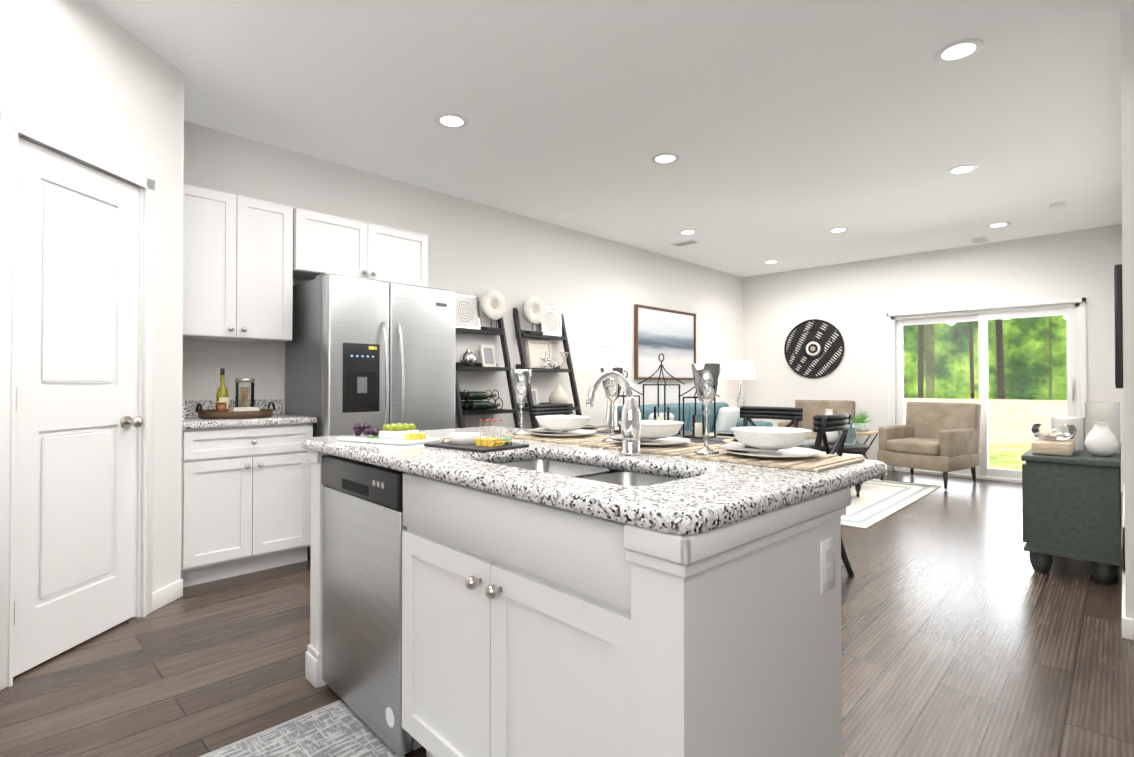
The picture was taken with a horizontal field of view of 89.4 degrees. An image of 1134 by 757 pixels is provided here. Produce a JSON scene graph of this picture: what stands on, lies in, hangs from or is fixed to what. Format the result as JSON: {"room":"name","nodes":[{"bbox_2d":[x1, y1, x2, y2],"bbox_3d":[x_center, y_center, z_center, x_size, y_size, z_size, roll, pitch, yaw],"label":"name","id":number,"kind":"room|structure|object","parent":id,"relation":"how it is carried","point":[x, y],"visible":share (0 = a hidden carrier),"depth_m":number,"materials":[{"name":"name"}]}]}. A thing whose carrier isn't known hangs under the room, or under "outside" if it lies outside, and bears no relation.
{"room":"kitchen and dining room","nodes":[
{"label":"kitchen and dining room","id":0,"kind":"room"},
{"bbox_2d":[0,0,183,591],"bbox_3d":[-3.129,-0.250,1.503,1.763,2.740,3.706,-1,-1,44],"label":"wall","id":1,"kind":"structure","parent":0,"point":[88,75],"depth_m":2.68,"materials":[{"name":"white paint"}]},
{"bbox_2d":[0,109,154,689],"bbox_3d":[-2.084,0.080,2.424,0.132,2.098,0.731,0,-1,3],"label":"door frame","id":2,"kind":"structure","parent":1,"relation":"attached to","point":[12,128],"depth_m":2.12,"materials":[{"name":"white wood"}]},
{"bbox_2d":[13,136,143,676],"bbox_3d":[-2.063,0.104,2.423,0.435,2.026,0.484,-1,-1,44],"label":"pantry door","id":3,"kind":"structure","parent":1,"relation":"in","point":[79,421],"depth_m":2.39,"materials":[{"name":"white wood"}]},
{"bbox_2d":[152,579,182,611],"bbox_3d":[-2.047,1.081,2.140,0.013,0.090,1.700,0,-1,3],"label":"baseboard","id":4,"kind":"structure","parent":1,"relation":"attached to","point":[165,595],"depth_m":2.88,"materials":[{"name":"white wood"}]},
{"bbox_2d":[182,121,742,428],"bbox_3d":[-1.181,-0.217,4.859,0.120,2.740,11.236,-1,-1,44],"label":"wall","id":5,"kind":"structure","parent":0,"point":[595,289],"depth_m":5.34,"materials":[{"name":"white paint"}]},
{"bbox_2d":[215,367,227,384],"bbox_3d":[-2.224,-0.016,3.691,0.008,0.115,0.070,-1,-1,44],"label":"outlet","id":6,"kind":"object","parent":5,"relation":"attached to","point":[217,375],"visible":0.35,"depth_m":3.68,"materials":[{"name":"white plastic"}]},
{"bbox_2d":[183,184,292,342],"bbox_3d":[-2.098,-0.677,3.559,0.378,0.865,0.657,-1,-1,44],"label":"upper cabinet","id":7,"kind":"object","parent":5,"relation":"attached to","point":[238,268],"visible":0.96,"depth_m":3.46,"materials":[{"name":"white wood"}]},
{"bbox_2d":[293,208,427,286],"bbox_3d":[-1.516,-0.901,4.160,0.378,0.405,0.987,-1,-1,44],"label":"upper cabinet","id":8,"kind":"object","parent":5,"relation":"attached to","point":[323,243],"visible":0.94,"depth_m":4.00,"materials":[{"name":"white wood"}]},
{"bbox_2d":[634,304,695,379],"bbox_3d":[1.266,-0.429,7.255,0.047,0.890,1.300,-1,-1,44],"label":"abstract painting","id":9,"kind":"object","parent":5,"relation":"attached to","point":[670,335],"visible":0.94,"depth_m":7.19,"materials":[{"name":"fabric"}]},
{"bbox_2d":[0,470,1133,756],"bbox_3d":[1.151,1.180,2.496,6.740,0.100,11.356,-1,-1,44],"label":"floor","id":10,"kind":"structure","parent":0,"point":[968,630],"depth_m":2.29,"materials":[{"name":"brown wood"}]},
{"bbox_2d":[181,423,312,586],"bbox_3d":[-1.997,0.707,3.474,0.623,0.865,0.695,-1,-1,44],"label":"base cabinet","id":11,"kind":"object","parent":10,"relation":"on","point":[246,499],"visible":0.92,"depth_m":3.26,"materials":[{"name":"white wood"}]},
{"bbox_2d":[182,399,316,428],"bbox_3d":[-2.002,0.205,3.488,0.603,0.136,0.712,-1,-1,44],"label":"countertop","id":12,"kind":"structure","parent":11,"relation":"on","point":[191,419],"depth_m":3.44,"materials":[{"name":"stone"}]},
{"bbox_2d":[196,402,274,418],"bbox_3d":[-2.008,0.192,3.487,0.400,0.089,0.406,-1,-1,44],"label":"serving tray","id":13,"kind":"object","parent":12,"relation":"on","point":[228,414],"visible":0.98,"depth_m":3.33,"materials":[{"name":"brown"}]},
{"bbox_2d":[216,368,228,410],"bbox_3d":[-2.078,0.081,3.458,0.065,0.285,0.064,-1,-1,44],"label":"wine bottle","id":14,"kind":"object","parent":13,"relation":"on","point":[222,393],"visible":0.77,"depth_m":3.45,"materials":[{"name":"yellow glass"}]},
{"bbox_2d":[216,401,259,411],"bbox_3d":[-1.961,0.178,3.413,0.109,0.090,0.219,-1,-1,44],"label":"tins","id":15,"kind":"object","parent":13,"relation":"on","point":[221,406],"visible":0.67,"depth_m":3.37,"materials":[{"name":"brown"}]},
{"bbox_2d":[235,378,254,406],"bbox_3d":[-1.988,0.112,3.537,0.108,0.225,0.108,-1,-1,44],"label":"jar","id":16,"kind":"object","parent":13,"relation":"on","point":[244,394],"visible":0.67,"depth_m":3.52,"materials":[{"name":"clear glass"}]},
{"bbox_2d":[199,700,405,756],"bbox_3d":[-0.666,1.113,1.243,1.220,0.008,0.905,-1,-1,44],"label":"kitchen rug","id":17,"kind":"object","parent":10,"relation":"on","point":[339,728],"visible":1,"depth_m":1.76,"materials":[{"name":"grey fabric"}]},
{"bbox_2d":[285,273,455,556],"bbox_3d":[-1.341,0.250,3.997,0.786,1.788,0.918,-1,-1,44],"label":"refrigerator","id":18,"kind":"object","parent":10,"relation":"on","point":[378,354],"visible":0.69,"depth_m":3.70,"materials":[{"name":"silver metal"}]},
{"bbox_2d":[455,317,519,427],"bbox_3d":[-0.682,0.239,4.937,0.520,1.830,0.630,-1,-1,44],"label":"ladder shelf","id":19,"kind":"object","parent":10,"relation":"on","point":[459,412],"visible":0.31,"depth_m":5.08,"materials":[{"name":"black wood"}]},
{"bbox_2d":[455,289,505,411],"bbox_3d":[-0.696,-0.266,5.003,0.344,1.079,0.559,-1,-1,44],"label":"decor","id":20,"kind":"object","parent":19,"relation":"on","point":[493,304],"visible":0.85,"depth_m":5.04,"materials":[{"name":"silver metal"}]},
{"bbox_2d":[513,308,581,428],"bbox_3d":[-0.118,0.244,5.518,0.520,1.830,0.650,-1,-1,44],"label":"ladder shelf","id":21,"kind":"object","parent":10,"relation":"on","point":[520,334],"visible":0.33,"depth_m":5.53,"materials":[{"name":"black wood"}]},
{"bbox_2d":[523,295,568,404],"bbox_3d":[-0.174,-0.071,5.584,0.287,1.459,0.559,-1,-1,44],"label":"decor","id":22,"kind":"object","parent":21,"relation":"on","point":[536,310],"visible":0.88,"depth_m":5.59,"materials":[{"name":"white ceramic"}]},
{"bbox_2d":[531,403,572,427],"bbox_3d":[0.021,0.684,4.606,0.515,0.946,0.472,-1,-1,44],"label":"dining chair","id":23,"kind":"object","parent":10,"relation":"on","point":[548,409],"visible":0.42,"depth_m":4.77,"materials":[{"name":"grey wood"}]},
{"bbox_2d":[305,449,850,756],"bbox_3d":[-0.168,0.690,1.744,0.664,0.865,1.732,1,-1,-43],"label":"kitchen island","id":24,"kind":"object","parent":10,"relation":"on","point":[531,629],"visible":0.83,"depth_m":1.17,"materials":[{"name":"white wood"}]},
{"bbox_2d":[321,454,421,756],"bbox_3d":[-0.480,0.687,2.070,0.586,0.821,0.602,1,-1,-43],"label":"dishwasher","id":25,"kind":"object","parent":24,"relation":"in","point":[364,527],"visible":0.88,"depth_m":1.82,"materials":[{"name":"silver metal"}]},
{"bbox_2d":[300,426,886,534],"bbox_3d":[-0.082,0.239,1.838,0.920,0.036,1.760,1,-1,-43],"label":"island countertop","id":26,"kind":"structure","parent":24,"relation":"on","point":[701,496],"depth_m":1.26,"materials":[{"name":"stone"}]},
{"bbox_2d":[336,422,439,444],"bbox_3d":[-0.638,0.191,2.043,0.340,0.063,0.170,0,-1,29],"label":"plate","id":27,"kind":"object","parent":26,"relation":"on","point":[400,434],"visible":1,"depth_m":1.99,"materials":[{"name":"white ceramic"}]},
{"bbox_2d":[424,419,528,452],"bbox_3d":[-0.294,0.175,1.859,0.280,0.092,0.200,0,-1,39],"label":"board","id":28,"kind":"object","parent":26,"relation":"on","point":[470,441],"visible":1,"depth_m":1.82,"materials":[{"name":"grey"}]},
{"bbox_2d":[502,415,612,443],"bbox_3d":[-0.016,0.184,2.162,0.300,0.080,0.380,1,-1,-43],"label":"place setting","id":29,"kind":"object","parent":26,"relation":"on","point":[563,429],"visible":1,"depth_m":2.09,"materials":[{"name":"white ceramic"}]},
{"bbox_2d":[510,369,531,434],"bbox_3d":[-0.177,0.090,2.217,0.086,0.250,0.086,1,-1,-43],"label":"goblet","id":30,"kind":"object","parent":29,"relation":"on","point":[520,374],"visible":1,"depth_m":2.20,"materials":[{"name":"clear glass"}]},
{"bbox_2d":[496,459,679,485],"bbox_3d":[0.025,0.351,1.485,0.395,0.190,0.740,1,-1,-43],"label":"sink","id":31,"kind":"object","parent":26,"relation":"in","point":[605,475],"visible":0.04,"depth_m":1.66,"materials":[{"name":"silver metal"}]},
{"bbox_2d":[586,371,640,454],"bbox_3d":[0.120,0.098,1.652,0.208,0.241,0.132,1,-1,-43],"label":"kitchen faucet","id":32,"kind":"object","parent":26,"relation":"on","point":[630,422],"visible":1,"depth_m":1.64,"materials":[{"name":"silver metal"}]},
{"bbox_2d":[578,420,721,455],"bbox_3d":[0.272,0.181,1.856,0.300,0.080,0.380,1,-1,-43],"label":"place setting","id":33,"kind":"object","parent":26,"relation":"on","point":[655,437],"visible":0.73,"depth_m":1.78,"materials":[{"name":"white ceramic"}]},
{"bbox_2d":[600,367,624,441],"bbox_3d":[0.155,0.087,1.952,0.086,0.250,0.086,1,-1,-43],"label":"goblet","id":34,"kind":"object","parent":33,"relation":"on","point":[610,393],"visible":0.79,"depth_m":1.94,"materials":[{"name":"clear glass"}]},
{"bbox_2d":[681,426,864,471],"bbox_3d":[0.553,0.178,1.557,0.300,0.080,0.380,1,-1,-43],"label":"place setting","id":35,"kind":"object","parent":26,"relation":"on","point":[768,446],"visible":1,"depth_m":1.50,"materials":[{"name":"white ceramic"}]},
{"bbox_2d":[691,363,721,453],"bbox_3d":[0.392,0.084,1.613,0.086,0.250,0.086,1,-1,-43],"label":"goblet","id":36,"kind":"object","parent":35,"relation":"on","point":[711,370],"visible":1,"depth_m":1.59,"materials":[{"name":"clear glass"}]},
{"bbox_2d":[617,402,772,431],"bbox_3d":[1.522,0.737,6.800,0.940,0.870,2.240,-1,-1,44],"label":"sofa","id":37,"kind":"object","parent":10,"relation":"on","point":[727,416],"visible":0.23,"depth_m":7.03,"materials":[{"name":"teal fabric"}]},
{"bbox_2d":[594,425,814,447],"bbox_3d":[0.609,0.763,3.894,1.780,0.760,0.920,-1,-1,44],"label":"dining table","id":38,"kind":"object","parent":10,"relation":"on","point":[809,442],"visible":0.02,"depth_m":3.56,"materials":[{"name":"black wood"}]},
{"bbox_2d":[579,425,605,430],"bbox_3d":[0.129,0.375,4.364,0.340,0.024,0.340,-1,-1,44],"label":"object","id":39,"kind":"object","parent":38,"relation":"on","point":[592,427],"visible":0.56,"depth_m":4.29,"materials":[{"name":"grey ceramic"}]},
{"bbox_2d":[597,429,620,433],"bbox_3d":[0.335,0.384,4.143,0.296,0.005,0.261,-1,-1,44],"label":"table runner","id":40,"kind":"object","parent":38,"relation":"on","point":[607,430],"depth_m":4.14,"materials":[{"name":"grey fabric"}]},
{"bbox_2d":[610,370,642,432],"bbox_3d":[0.416,0.161,4.088,0.195,0.440,0.195,-1,-1,44],"label":"lantern","id":41,"kind":"object","parent":40,"relation":"on","point":[619,430],"visible":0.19,"depth_m":4.08,"materials":[{"name":"black metal"}]},
{"bbox_2d":[670,434,731,441],"bbox_3d":[0.846,0.379,3.646,0.447,0.005,0.262,-1,-1,44],"label":"table runner","id":42,"kind":"object","parent":38,"relation":"on","point":[719,439],"depth_m":3.60,"materials":[{"name":"grey fabric"}]},
{"bbox_2d":[638,353,684,434],"bbox_3d":[0.638,0.104,3.872,0.231,0.550,0.231,-1,-1,44],"label":"lantern","id":43,"kind":"object","parent":42,"relation":"on","point":[664,408],"visible":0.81,"depth_m":3.87,"materials":[{"name":"black metal"}]},
{"bbox_2d":[678,384,719,438],"bbox_3d":[0.846,0.157,3.670,0.195,0.440,0.195,-1,-1,44],"label":"lantern","id":44,"kind":"object","parent":42,"relation":"on","point":[698,430],"visible":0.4,"depth_m":3.66,"materials":[{"name":"black metal"}]},
{"bbox_2d":[706,431,734,437],"bbox_3d":[1.099,0.369,3.813,0.340,0.024,0.340,-1,-1,44],"label":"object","id":45,"kind":"object","parent":38,"relation":"on","point":[726,434],"visible":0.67,"depth_m":3.79,"materials":[{"name":"grey"}]},
{"bbox_2d":[723,436,739,442],"bbox_3d":[1.104,0.365,3.417,0.340,0.024,0.340,-1,-1,44],"label":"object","id":46,"kind":"object","parent":38,"relation":"on","point":[733,440],"visible":0.12,"depth_m":3.45,"materials":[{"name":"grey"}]},
{"bbox_2d":[740,406,802,427],"bbox_3d":[1.334,0.678,4.009,0.472,0.946,0.515,-1,-1,44],"label":"dining chair","id":47,"kind":"object","parent":10,"relation":"on","point":[793,414],"visible":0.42,"depth_m":4.18,"materials":[{"name":"grey wood"}]},
{"bbox_2d":[813,412,853,576],"bbox_3d":[1.337,0.671,3.327,0.515,0.946,0.472,-1,-1,44],"label":"dining chair","id":48,"kind":"object","parent":10,"relation":"on","point":[823,424],"visible":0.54,"depth_m":3.12,"materials":[{"name":"grey wood"}]},
{"bbox_2d":[841,479,940,528],"bbox_3d":[2.604,1.158,5.814,1.544,0.007,2.524,-1,-1,44],"label":"living room rug","id":49,"kind":"object","parent":10,"relation":"on","point":[875,501],"visible":0.44,"depth_m":5.46,"materials":[{"name":"white fabric"}]},
{"bbox_2d":[778,400,855,448],"bbox_3d":[3.225,0.727,7.408,0.740,0.885,0.826,0,-1,40],"label":"armchair","id":50,"kind":"object","parent":49,"relation":"on","point":[811,408],"visible":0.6,"depth_m":7.61,"materials":[{"name":"beige fabric"}]},
{"bbox_2d":[809,442,869,488],"bbox_3d":[2.951,0.935,6.246,0.620,0.437,0.620,-1,-1,44],"label":"accent table","id":51,"kind":"object","parent":49,"relation":"on","point":[859,448],"visible":0.17,"depth_m":6.02,"materials":[{"name":"black wood"}]},
{"bbox_2d":[822,409,837,443],"bbox_3d":[2.894,0.526,6.334,0.190,0.380,0.190,-1,-1,44],"label":"vase","id":52,"kind":"object","parent":51,"relation":"on","point":[832,437],"visible":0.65,"depth_m":6.26,"materials":[{"name":"white ceramic"}]},
{"bbox_2d":[845,421,856,444],"bbox_3d":[3.051,0.560,6.208,0.150,0.310,0.150,-1,-1,44],"label":"glass bottle vase","id":53,"kind":"object","parent":51,"relation":"on","point":[851,438],"visible":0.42,"depth_m":6.14,"materials":[{"name":"teal glass"}]},
{"bbox_2d":[821,451,863,496],"bbox_3d":[2.359,0.946,5.636,0.860,0.410,0.660,-1,-1,44],"label":"ottoman","id":54,"kind":"object","parent":49,"relation":"on","point":[857,487],"visible":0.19,"depth_m":5.56,"materials":[{"name":"fabric"}]},
{"bbox_2d":[840,430,877,458],"bbox_3d":[3.467,0.891,6.777,0.340,0.539,0.340,-1,-1,44],"label":"side table","id":55,"kind":"object","parent":49,"relation":"on","point":[861,432],"visible":0.31,"depth_m":6.63,"materials":[{"name":"brown wood"}]},
{"bbox_2d":[850,408,871,431],"bbox_3d":[3.454,0.487,6.769,0.320,0.267,0.302,-1,-1,44],"label":"potted plant","id":56,"kind":"object","parent":55,"relation":"on","point":[859,424],"visible":0.94,"depth_m":6.74,"materials":[{"name":"green plant"}]},
{"bbox_2d":[877,402,980,488],"bbox_3d":[4.078,0.718,6.467,0.826,0.885,0.740,0,-1,-34],"label":"armchair","id":57,"kind":"object","parent":49,"relation":"on","point":[944,438],"visible":1,"depth_m":6.35,"materials":[{"name":"beige fabric"}]},
{"bbox_2d":[1021,442,1120,584],"bbox_3d":[3.321,0.797,3.761,0.456,0.690,1.490,-1,-1,44],"label":"credenza","id":58,"kind":"object","parent":10,"relation":"on","point":[1071,506],"visible":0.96,"depth_m":3.22,"materials":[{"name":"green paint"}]},
{"bbox_2d":[1031,424,1076,455],"bbox_3d":[2.925,0.363,3.447,0.216,0.170,0.340,-1,-1,44],"label":"decorative object","id":59,"kind":"object","parent":58,"relation":"on","point":[1056,444],"visible":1,"depth_m":3.38,"materials":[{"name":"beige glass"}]},
{"bbox_2d":[1051,402,1119,453],"bbox_3d":[3.237,0.299,3.583,0.316,0.300,0.206,-1,-1,44],"label":"hurricane","id":60,"kind":"object","parent":58,"relation":"on","point":[1102,412],"visible":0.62,"depth_m":3.49,"materials":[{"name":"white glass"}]},
{"bbox_2d":[1084,422,1118,455],"bbox_3d":[3.096,0.352,3.322,0.150,0.190,0.150,-1,-1,44],"label":"vase","id":61,"kind":"object","parent":58,"relation":"on","point":[1101,439],"visible":1,"depth_m":3.28,"materials":[{"name":"white ceramic"}]},
{"bbox_3d":[2.437,0.894,8.042,0.480,0.580,0.480,-1,-1,44],"label":"drum side table","id":62,"kind":"object","parent":10,"relation":"on","visible":0},
{"bbox_2d":[725,360,755,419],"bbox_3d":[2.437,0.168,8.049,0.420,0.868,0.420,-1,-1,44],"label":"table lamp","id":63,"kind":"object","parent":62,"relation":"on","point":[740,369],"visible":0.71,"depth_m":7.91,"materials":[{"name":"white fabric"}]},
{"bbox_2d":[88,0,1133,276],"bbox_3d":[1.151,-1.660,2.524,6.740,0.100,11.356,-1,-1,44],"label":"ceiling","id":64,"kind":"structure","parent":0,"point":[790,132],"depth_m":3.39,"materials":[{"name":"white paint"}]},
{"bbox_2d":[435,113,468,128],"bbox_3d":[-0.713,-1.596,3.545,0.205,0.006,0.202,-1,-1,44],"label":"recessed light","id":65,"kind":"object","parent":64,"relation":"in","point":[448,120],"depth_m":3.54,"materials":[{"name":"white plastic"}]},
{"bbox_2d":[651,153,679,163],"bbox_3d":[0.711,-1.590,4.136,0.204,0.006,0.209,-1,-1,44],"label":"recessed light","id":66,"kind":"object","parent":64,"relation":"in","point":[662,158],"depth_m":4.14,"materials":[{"name":"white"}]},
{"bbox_2d":[670,239,699,246],"bbox_3d":[1.369,-1.565,6.636,0.320,0.010,0.160,-1,-1,44],"label":"ceiling vent","id":67,"kind":"object","parent":64,"relation":"in","point":[692,241],"depth_m":6.62,"materials":[{"name":"white metal"}]},
{"bbox_2d":[678,229,697,234],"bbox_3d":[1.294,-1.571,6.141,0.204,0.006,0.207,-1,-1,44],"label":"recessed light","id":68,"kind":"object","parent":64,"relation":"in","point":[683,232],"depth_m":6.16,"materials":[{"name":"white plastic"}]},
{"bbox_2d":[828,227,848,232],"bbox_3d":[2.872,-1.571,6.061,0.194,0.006,0.210,-1,-1,44],"label":"recessed light","id":69,"kind":"object","parent":64,"relation":"in","point":[841,229],"depth_m":6.08,"materials":[{"name":"white plastic"}]},
{"bbox_2d":[933,38,984,62],"bbox_3d":[1.914,-1.603,2.802,0.206,0.006,0.208,-1,-1,44],"label":"recessed light","id":70,"kind":"object","parent":64,"relation":"in","point":[959,50],"depth_m":2.80,"materials":[{"name":"white"}]},
{"bbox_2d":[946,164,978,174],"bbox_3d":[3.000,-1.588,4.348,0.202,0.006,0.212,-1,-1,44],"label":"recessed light","id":71,"kind":"object","parent":64,"relation":"in","point":[967,168],"depth_m":4.35,"materials":[{"name":"white plastic"}]},
{"bbox_2d":[968,236,989,243],"bbox_3d":[4.667,-1.566,6.486,0.160,0.010,0.320,-1,-1,44],"label":"ceiling vent","id":72,"kind":"object","parent":64,"relation":"in","point":[981,239],"depth_m":6.45,"materials":[{"name":"white metal"}]},
{"bbox_2d":[986,222,1010,227],"bbox_3d":[4.417,-1.573,5.865,0.199,0.006,0.215,-1,-1,44],"label":"recessed light","id":73,"kind":"object","parent":64,"relation":"in","point":[1001,224],"depth_m":5.86,"materials":[{"name":"white plastic"}]},
{"bbox_2d":[1049,201,1068,208],"bbox_3d":[4.459,-1.566,5.196,0.136,0.036,0.136,-1,-1,44],"label":"smoke detector","id":74,"kind":"object","parent":64,"relation":"attached to","point":[1057,205],"visible":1,"depth_m":5.16,"materials":[{"name":"white plastic"}]},
{"bbox_2d":[594,346,630,425],"bbox_3d":[0.473,0.418,5.953,0.383,1.493,0.383,-1,-1,44],"label":"table lamp","id":75,"kind":"object","parent":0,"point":[612,356],"visible":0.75,"depth_m":5.83,"materials":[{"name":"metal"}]},
{"bbox_2d":[743,225,1124,483],"bbox_3d":[4.230,-0.193,7.351,4.410,2.740,0.120,-1,-1,44],"label":"wall","id":76,"kind":"structure","parent":0,"point":[854,303],"depth_m":7.36,"materials":[{"name":"white paint"}]},
{"bbox_2d":[784,319,843,377],"bbox_3d":[3.439,-0.416,8.010,0.820,0.820,0.028,-1,-1,44],"label":"wall art","id":77,"kind":"object","parent":76,"relation":"attached to","point":[813,348],"visible":1,"depth_m":8.00,"materials":[{"name":"black"}]},
{"bbox_2d":[887,297,1086,482],"bbox_3d":[4.823,0.161,6.730,1.900,2.020,0.180,-1,-1,44],"label":"sliding glass door","id":78,"kind":"structure","parent":76,"relation":"in","point":[1073,310],"depth_m":6.67,"materials":[{"name":"white"}]},
{"bbox_2d":[1120,8,1133,618],"bbox_3d":[4.143,-0.224,4.183,0.120,2.740,4.786,-1,-1,44],"label":"wall","id":79,"kind":"structure","parent":0,"point":[1127,77],"depth_m":2.48,"materials":[{"name":"white paint"}]},
{"bbox_2d":[1114,264,1122,387],"bbox_3d":[3.743,-0.307,3.886,0.035,0.740,1.300,-1,-1,44],"label":"television","id":80,"kind":"object","parent":79,"relation":"attached to","point":[1118,304],"depth_m":3.42,"materials":[{"name":"black plastic"}]},
{"bbox_2d":[1121,484,1133,639],"bbox_3d":[4.059,1.101,4.158,0.043,0.090,4.679,-1,-1,44],"label":"baseboard","id":81,"kind":"structure","parent":79,"relation":"attached to","point":[1127,628],"depth_m":2.72,"materials":[{"name":"white"}]},
{"label":"outside","id":82,"kind":"structure","parent":0,"visible":0},
{"bbox_2d":[903,315,1066,444],"bbox_3d":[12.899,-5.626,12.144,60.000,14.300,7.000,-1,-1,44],"label":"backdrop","id":83,"kind":"structure","parent":82,"point":[971,356],"depth_m":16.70,"materials":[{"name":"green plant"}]},
{"bbox_2d":[989,443,1030,470],"bbox_3d":[16.773,1.453,16.063,50.000,0.220,29.880,-1,-1,44],"label":"lawn","id":84,"kind":"structure","parent":82,"point":[993,455],"depth_m":9.52,"materials":[{"name":"plant"}]}
]}

